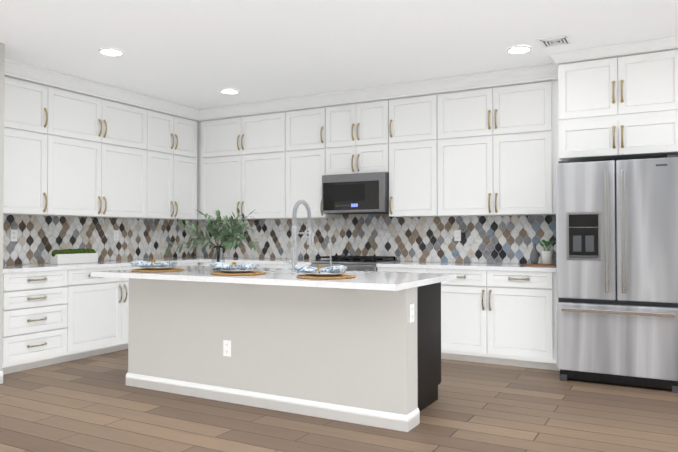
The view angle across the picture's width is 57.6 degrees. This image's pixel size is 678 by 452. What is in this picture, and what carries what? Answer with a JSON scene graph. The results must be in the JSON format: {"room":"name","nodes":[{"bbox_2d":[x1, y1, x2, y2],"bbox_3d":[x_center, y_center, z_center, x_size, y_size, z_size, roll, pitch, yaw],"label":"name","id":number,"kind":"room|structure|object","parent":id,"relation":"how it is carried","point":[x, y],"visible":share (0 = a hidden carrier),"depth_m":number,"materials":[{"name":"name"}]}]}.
{"room":"kitchen","nodes":[
{"label":"kitchen","id":0,"kind":"room"},
{"bbox_2d":[0,42,4,370],"bbox_3d":[-4.547,-0.145,2.601,0.800,2.775,6.010,0,-1,29],"label":"wall","id":1,"kind":"structure","parent":0,"point":[2,60],"depth_m":5.03,"materials":[{"name":"grey paint"}]},
{"bbox_2d":[0,371,2,383],"bbox_3d":[-4.191,1.190,2.385,0.014,0.100,6.010,0,-1,29],"label":"baseboard return","id":2,"kind":"object","parent":1,"relation":"attached to","point":[1,377],"visible":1,"depth_m":5.00,"materials":[{"name":"white wood"}]},
{"bbox_2d":[0,349,677,451],"bbox_3d":[-0.362,1.295,2.090,9.100,0.120,9.700,0,-1,29],"label":"floor","id":3,"kind":"structure","parent":0,"point":[96,403],"depth_m":4.02,"materials":[{"name":"brown wood"}]},
{"bbox_2d":[2,270,77,374],"bbox_3d":[-2.975,0.848,5.617,0.618,0.878,0.807,0,-1,29],"label":"base cabinet","id":4,"kind":"object","parent":3,"relation":"on","point":[55,313],"depth_m":5.51,"materials":[{"name":"wood"}]},
{"bbox_2d":[3,258,199,273],"bbox_3d":[-2.543,0.401,6.377,0.631,0.038,2.544,0,-1,29],"label":"countertop","id":5,"kind":"structure","parent":4,"relation":"on","point":[29,268],"depth_m":5.95,"materials":[{"name":"white stone"}]},
{"bbox_2d":[50,248,97,263],"bbox_3d":[-2.688,0.304,6.269,0.120,0.150,0.504,0,-1,29],"label":"pot","id":6,"kind":"object","parent":5,"relation":"on","point":[73,256],"visible":1,"depth_m":6.20,"materials":[{"name":"white ceramic"}]},
{"bbox_2d":[74,266,129,359],"bbox_3d":[-2.640,0.857,6.223,0.618,0.878,0.701,0,-1,29],"label":"base cabinet","id":7,"kind":"object","parent":3,"relation":"on","point":[101,304],"depth_m":6.11,"materials":[{"name":"wood"}]},
{"bbox_2d":[130,266,140,268],"bbox_3d":[-2.345,0.864,6.757,0.618,0.878,0.761,0,-1,29],"label":"base cabinet","id":8,"kind":"object","parent":3,"relation":"on","point":[131,267],"depth_m":6.49,"materials":[{"name":"wood"}]},
{"bbox_2d":[178,262,197,265],"bbox_3d":[-2.081,0.871,7.236,0.618,0.878,0.575,0,-1,29],"label":"base cabinet","id":9,"kind":"object","parent":3,"relation":"on","point":[179,263],"depth_m":7.18,"materials":[{"name":"wood"}]},
{"bbox_2d":[198,261,205,265],"bbox_3d":[-1.735,0.879,7.756,0.718,0.878,0.618,0,-1,29],"label":"base cabinet","id":10,"kind":"object","parent":3,"relation":"on","point":[202,263],"depth_m":7.38,"materials":[{"name":"wood"}]},
{"bbox_2d":[258,265,310,268],"bbox_3d":[-0.500,0.869,7.073,0.827,0.878,0.618,0,-1,29],"label":"base cabinet","id":11,"kind":"object","parent":3,"relation":"on","point":[260,266],"depth_m":6.83,"materials":[{"name":"wood"}]},
{"bbox_2d":[170,257,311,264],"bbox_3d":[-1.098,0.416,7.395,2.178,0.038,0.631,0,-1,29],"label":"countertop","id":12,"kind":"structure","parent":11,"relation":"on","point":[261,261],"depth_m":7.08,"materials":[{"name":"white stone"}]},
{"bbox_2d":[126,278,455,431],"bbox_3d":[-0.459,0.834,4.695,2.435,0.878,1.074,0,-1,29],"label":"kitchen island","id":13,"kind":"object","parent":3,"relation":"on","point":[360,348],"depth_m":4.25,"materials":[{"name":"grey paint"}]},
{"bbox_2d":[223,340,230,356],"bbox_3d":[-0.810,0.885,4.459,0.070,0.115,0.006,0,-1,29],"label":"outlet","id":14,"kind":"object","parent":13,"relation":"attached to","point":[226,347],"visible":1,"depth_m":4.46,"materials":[{"name":"plastic"}]},
{"bbox_2d":[91,266,454,289],"bbox_3d":[-0.545,0.377,4.710,2.620,0.038,1.105,0,-1,29],"label":"island countertop","id":15,"kind":"structure","parent":13,"relation":"on","point":[364,280],"depth_m":4.27,"materials":[{"name":"white stone"}]},
{"bbox_2d":[130,260,183,271],"bbox_3d":[-1.461,0.318,4.951,0.426,0.085,0.410,0,-1,29],"label":"place setting","id":16,"kind":"object","parent":15,"relation":"on","point":[164,266],"visible":1,"depth_m":4.91,"materials":[{"name":"ceramic"}]},
{"bbox_2d":[166,208,259,269],"bbox_3d":[-0.993,0.107,5.093,0.804,0.512,0.602,0,-1,29],"label":"vase","id":17,"kind":"object","parent":15,"relation":"on","point":[225,235],"visible":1,"depth_m":5.01,"materials":[{"name":"clear glass"}]},
{"bbox_2d":[210,262,265,275],"bbox_3d":[-0.750,0.312,4.558,0.421,0.085,0.409,0,-1,29],"label":"place setting","id":18,"kind":"object","parent":15,"relation":"on","point":[226,269],"visible":1,"depth_m":4.51,"materials":[{"name":"ceramic"}]},
{"bbox_2d":[282,200,311,273],"bbox_3d":[-0.313,0.079,4.654,0.136,0.554,0.264,0,-1,29],"label":"pull-down faucet","id":19,"kind":"object","parent":15,"relation":"on","point":[308,233],"visible":1,"depth_m":4.54,"materials":[{"name":"metal"}]},
{"bbox_2d":[293,265,355,278],"bbox_3d":[-0.097,0.307,4.198,0.429,0.085,0.409,0,-1,29],"label":"place setting","id":20,"kind":"object","parent":15,"relation":"on","point":[334,272],"visible":1,"depth_m":4.15,"materials":[{"name":"ceramic"}]},
{"bbox_2d":[329,238,330,265],"bbox_3d":[-0.063,0.221,4.484,0.068,0.265,0.084,0,-1,29],"label":"tap","id":21,"kind":"object","parent":15,"relation":"on","point":[330,250],"visible":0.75,"depth_m":4.45,"materials":[{"name":"metal"}]},
{"bbox_2d":[410,303,413,322],"bbox_3d":[0.459,0.546,3.864,0.006,0.115,0.070,0,-1,29],"label":"outlet","id":22,"kind":"object","parent":13,"relation":"attached to","point":[411,312],"visible":1,"depth_m":3.86,"materials":[{"name":"plastic"}]},
{"bbox_2d":[311,255,399,270],"bbox_3d":[0.171,0.816,6.639,0.760,0.972,0.710,0,-1,29],"label":"gas range","id":23,"kind":"object","parent":3,"relation":"on","point":[359,263],"visible":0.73,"depth_m":6.44,"materials":[{"name":"black metal"}]},
{"bbox_2d":[377,269,433,272],"bbox_3d":[0.795,0.859,6.358,0.596,0.878,0.618,0,-1,29],"label":"base cabinet","id":24,"kind":"object","parent":3,"relation":"on","point":[378,270],"depth_m":6.07,"materials":[{"name":"wood"}]},
{"bbox_2d":[434,269,559,370],"bbox_3d":[1.512,0.853,5.962,1.283,0.878,0.618,0,-1,29],"label":"base cabinet","id":25,"kind":"object","parent":3,"relation":"on","point":[498,313],"depth_m":5.65,"materials":[{"name":"wood"}]},
{"bbox_2d":[376,261,555,272],"bbox_3d":[1.298,0.396,6.071,1.760,0.038,0.631,0,-1,29],"label":"countertop","id":26,"kind":"structure","parent":25,"relation":"on","point":[401,264],"depth_m":5.83,"materials":[{"name":"white stone"}]},
{"bbox_2d":[525,240,555,265],"bbox_3d":[1.925,0.250,5.818,0.293,0.246,0.211,0,-1,29],"label":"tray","id":27,"kind":"object","parent":26,"relation":"on","point":[547,257],"visible":1,"depth_m":5.77,"materials":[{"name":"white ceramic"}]},
{"bbox_2d":[556,155,677,392],"bbox_3d":[2.396,0.372,5.241,0.915,1.818,0.941,0,-1,29],"label":"refrigerator","id":28,"kind":"object","parent":3,"relation":"on","point":[617,268],"visible":1,"depth_m":4.87,"materials":[{"name":"silver metal"}]},
{"bbox_2d":[0,0,677,108],"bbox_3d":[-0.362,-1.599,2.132,9.100,0.120,9.700,0,-1,29],"label":"ceiling","id":29,"kind":"structure","parent":0,"point":[199,54],"depth_m":4.92,"materials":[{"name":"paint"}]},
{"bbox_2d":[99,48,123,55],"bbox_3d":[-1.947,-1.486,5.269,0.204,0.014,0.204,0,-1,29],"label":"recessed light","id":30,"kind":"object","parent":29,"relation":"in","point":[112,51],"visible":1,"depth_m":5.24,"materials":[{"name":"white"}]},
{"bbox_2d":[220,89,238,93],"bbox_3d":[-1.192,-1.465,6.714,0.204,0.014,0.204,0,-1,29],"label":"recessed light","id":31,"kind":"object","parent":29,"relation":"in","point":[230,91],"visible":1,"depth_m":6.68,"materials":[{"name":"white"}]},
{"bbox_2d":[507,45,531,53],"bbox_3d":[1.521,-1.487,5.203,0.204,0.014,0.204,0,-1,29],"label":"recessed light","id":32,"kind":"object","parent":29,"relation":"in","point":[518,49],"visible":1,"depth_m":5.17,"materials":[{"name":"white"}]},
{"bbox_2d":[536,34,574,47],"bbox_3d":[1.753,-1.491,4.987,0.260,0.012,0.255,0,-1,29],"label":"ceiling vent","id":33,"kind":"object","parent":29,"relation":"in","point":[555,41],"visible":1,"depth_m":4.96,"materials":[{"name":"white metal"}]},
{"bbox_2d":[196,220,505,263],"bbox_3d":[1.923,-0.092,6.247,9.100,2.775,0.250,0,-1,29],"label":"wall","id":34,"kind":"structure","parent":0,"point":[321,259],"depth_m":7.56,"materials":[{"name":"grey paint"}]},
{"bbox_2d":[196,121,214,219],"bbox_3d":[-1.794,-0.709,7.968,0.433,1.260,0.331,0,-1,29],"label":"upper cabinet","id":35,"kind":"object","parent":34,"relation":"attached to","point":[200,124],"depth_m":7.77,"materials":[{"name":"white wood"}]},
{"bbox_2d":[196,64,557,120],"bbox_3d":[0.130,-1.406,6.686,4.384,0.132,0.078,0,-1,29],"label":"crown molding","id":36,"kind":"structure","parent":35,"relation":"attached to","point":[536,73],"depth_m":6.45,"materials":[{"name":"white wood"}]},
{"bbox_2d":[204,116,243,219],"bbox_3d":[-1.352,-0.713,7.723,0.694,1.260,0.331,0,-1,29],"label":"upper cabinet","id":37,"kind":"object","parent":34,"relation":"attached to","point":[223,137],"depth_m":7.58,"materials":[{"name":"white wood"}]},
{"bbox_2d":[244,110,291,218],"bbox_3d":[-0.822,-0.717,7.431,0.761,1.260,0.331,0,-1,29],"label":"upper cabinet","id":38,"kind":"object","parent":34,"relation":"attached to","point":[267,136],"depth_m":7.27,"materials":[{"name":"white wood"}]},
{"bbox_2d":[288,107,339,218],"bbox_3d":[-0.334,-0.721,7.161,0.599,1.260,0.331,0,-1,29],"label":"upper cabinet","id":39,"kind":"object","parent":34,"relation":"attached to","point":[305,177],"depth_m":7.00,"materials":[{"name":"white wood"}]},
{"bbox_2d":[324,98,395,174],"bbox_3d":[0.265,-0.960,6.838,0.900,0.792,0.338,0,-1,29],"label":"upper cabinet","id":40,"kind":"object","parent":34,"relation":"attached to","point":[360,137],"depth_m":6.66,"materials":[{"name":"white wood"}]},
{"bbox_2d":[322,172,388,213],"bbox_3d":[0.242,-0.348,6.785,0.756,0.421,0.428,0,-1,29],"label":"microwave","id":41,"kind":"object","parent":40,"relation":"attached to","point":[362,193],"visible":0.98,"depth_m":6.58,"materials":[{"name":"metal"}]},
{"bbox_2d":[196,214,555,263],"bbox_3d":[0.162,0.128,7.069,4.701,0.526,0.007,0,-1,29],"label":"backsplash","id":42,"kind":"structure","parent":34,"relation":"attached to","point":[502,239],"depth_m":6.76,"materials":[{"name":"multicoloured tile"}]},
{"bbox_2d":[454,230,464,240],"bbox_3d":[1.260,0.099,6.441,0.120,0.115,0.030,0,-1,29],"label":"electrical outlet","id":43,"kind":"object","parent":42,"relation":"attached to","point":[458,235],"visible":1,"depth_m":6.46,"materials":[{"name":"plastic"}]},
{"bbox_2d":[389,93,443,216],"bbox_3d":[0.864,-0.730,6.499,0.604,1.260,0.331,0,-1,29],"label":"upper cabinet","id":44,"kind":"object","parent":34,"relation":"attached to","point":[416,189],"depth_m":6.34,"materials":[{"name":"white wood"}]},
{"bbox_2d":[444,79,561,216],"bbox_3d":[1.581,-0.736,6.103,1.283,1.260,0.331,0,-1,29],"label":"upper cabinet","id":45,"kind":"object","parent":34,"relation":"attached to","point":[490,151],"depth_m":5.93,"materials":[{"name":"white wood"}]},
{"bbox_2d":[545,36,677,163],"bbox_3d":[2.477,-0.104,5.370,1.118,2.774,0.744,0,-1,29],"label":"upper cabinet","id":46,"kind":"object","parent":34,"relation":"attached to","point":[622,107],"depth_m":5.12,"materials":[{"name":"white wood"}]},
{"bbox_3d":[-4.235,-0.121,4.251,0.250,2.775,9.200,0,-1,29],"label":"wall","id":47,"kind":"structure","parent":0,"visible":0},
{"bbox_2d":[3,75,54,214],"bbox_3d":[-3.099,-0.742,5.697,0.331,1.260,0.788,0,-1,29],"label":"upper cabinet","id":48,"kind":"object","parent":47,"relation":"attached to","point":[29,107],"depth_m":5.75,"materials":[{"name":"white wood"}]},
{"bbox_2d":[5,58,200,119],"bbox_3d":[-2.447,-1.409,6.473,0.078,0.132,2.760,0,-1,29],"label":"crown molding","id":49,"kind":"structure","parent":48,"relation":"attached to","point":[48,77],"depth_m":6.34,"materials":[{"name":"white wood"}]},
{"bbox_2d":[37,87,106,217],"bbox_3d":[-2.786,-0.734,6.265,0.331,1.260,0.752,0,-1,29],"label":"upper cabinet","id":50,"kind":"object","parent":47,"relation":"attached to","point":[71,153],"depth_m":6.24,"materials":[{"name":"white wood"}]},
{"bbox_2d":[3,214,195,264],"bbox_3d":[-2.671,0.124,6.813,0.007,0.526,3.178,0,-1,29],"label":"backsplash","id":51,"kind":"structure","parent":47,"relation":"attached to","point":[40,239],"depth_m":6.79,"materials":[{"name":"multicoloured tile"}]},
{"bbox_2d":[10,230,16,240],"bbox_3d":[-3.139,0.092,5.950,0.006,0.115,0.070,0,-1,29],"label":"electrical outlet","id":52,"kind":"object","parent":51,"relation":"attached to","point":[13,235],"visible":1,"depth_m":5.94,"materials":[{"name":"plastic"}]},
{"bbox_2d":[114,230,118,239],"bbox_3d":[-2.542,0.107,7.031,0.006,0.115,0.070,0,-1,29],"label":"electrical outlet","id":53,"kind":"object","parent":51,"relation":"attached to","point":[116,234],"visible":1,"depth_m":7.03,"materials":[{"name":"plastic"}]},
{"bbox_2d":[107,100,154,218],"bbox_3d":[-2.481,-0.726,6.816,0.331,1.260,0.750,0,-1,29],"label":"upper cabinet","id":54,"kind":"object","parent":47,"relation":"attached to","point":[130,128],"depth_m":6.80,"materials":[{"name":"white wood"}]},
{"bbox_2d":[151,111,196,218],"bbox_3d":[-2.136,-0.717,7.439,0.331,1.260,0.917,0,-1,29],"label":"upper cabinet","id":55,"kind":"object","parent":47,"relation":"attached to","point":[174,169],"depth_m":7.39,"materials":[{"name":"white wood"}]}
]}

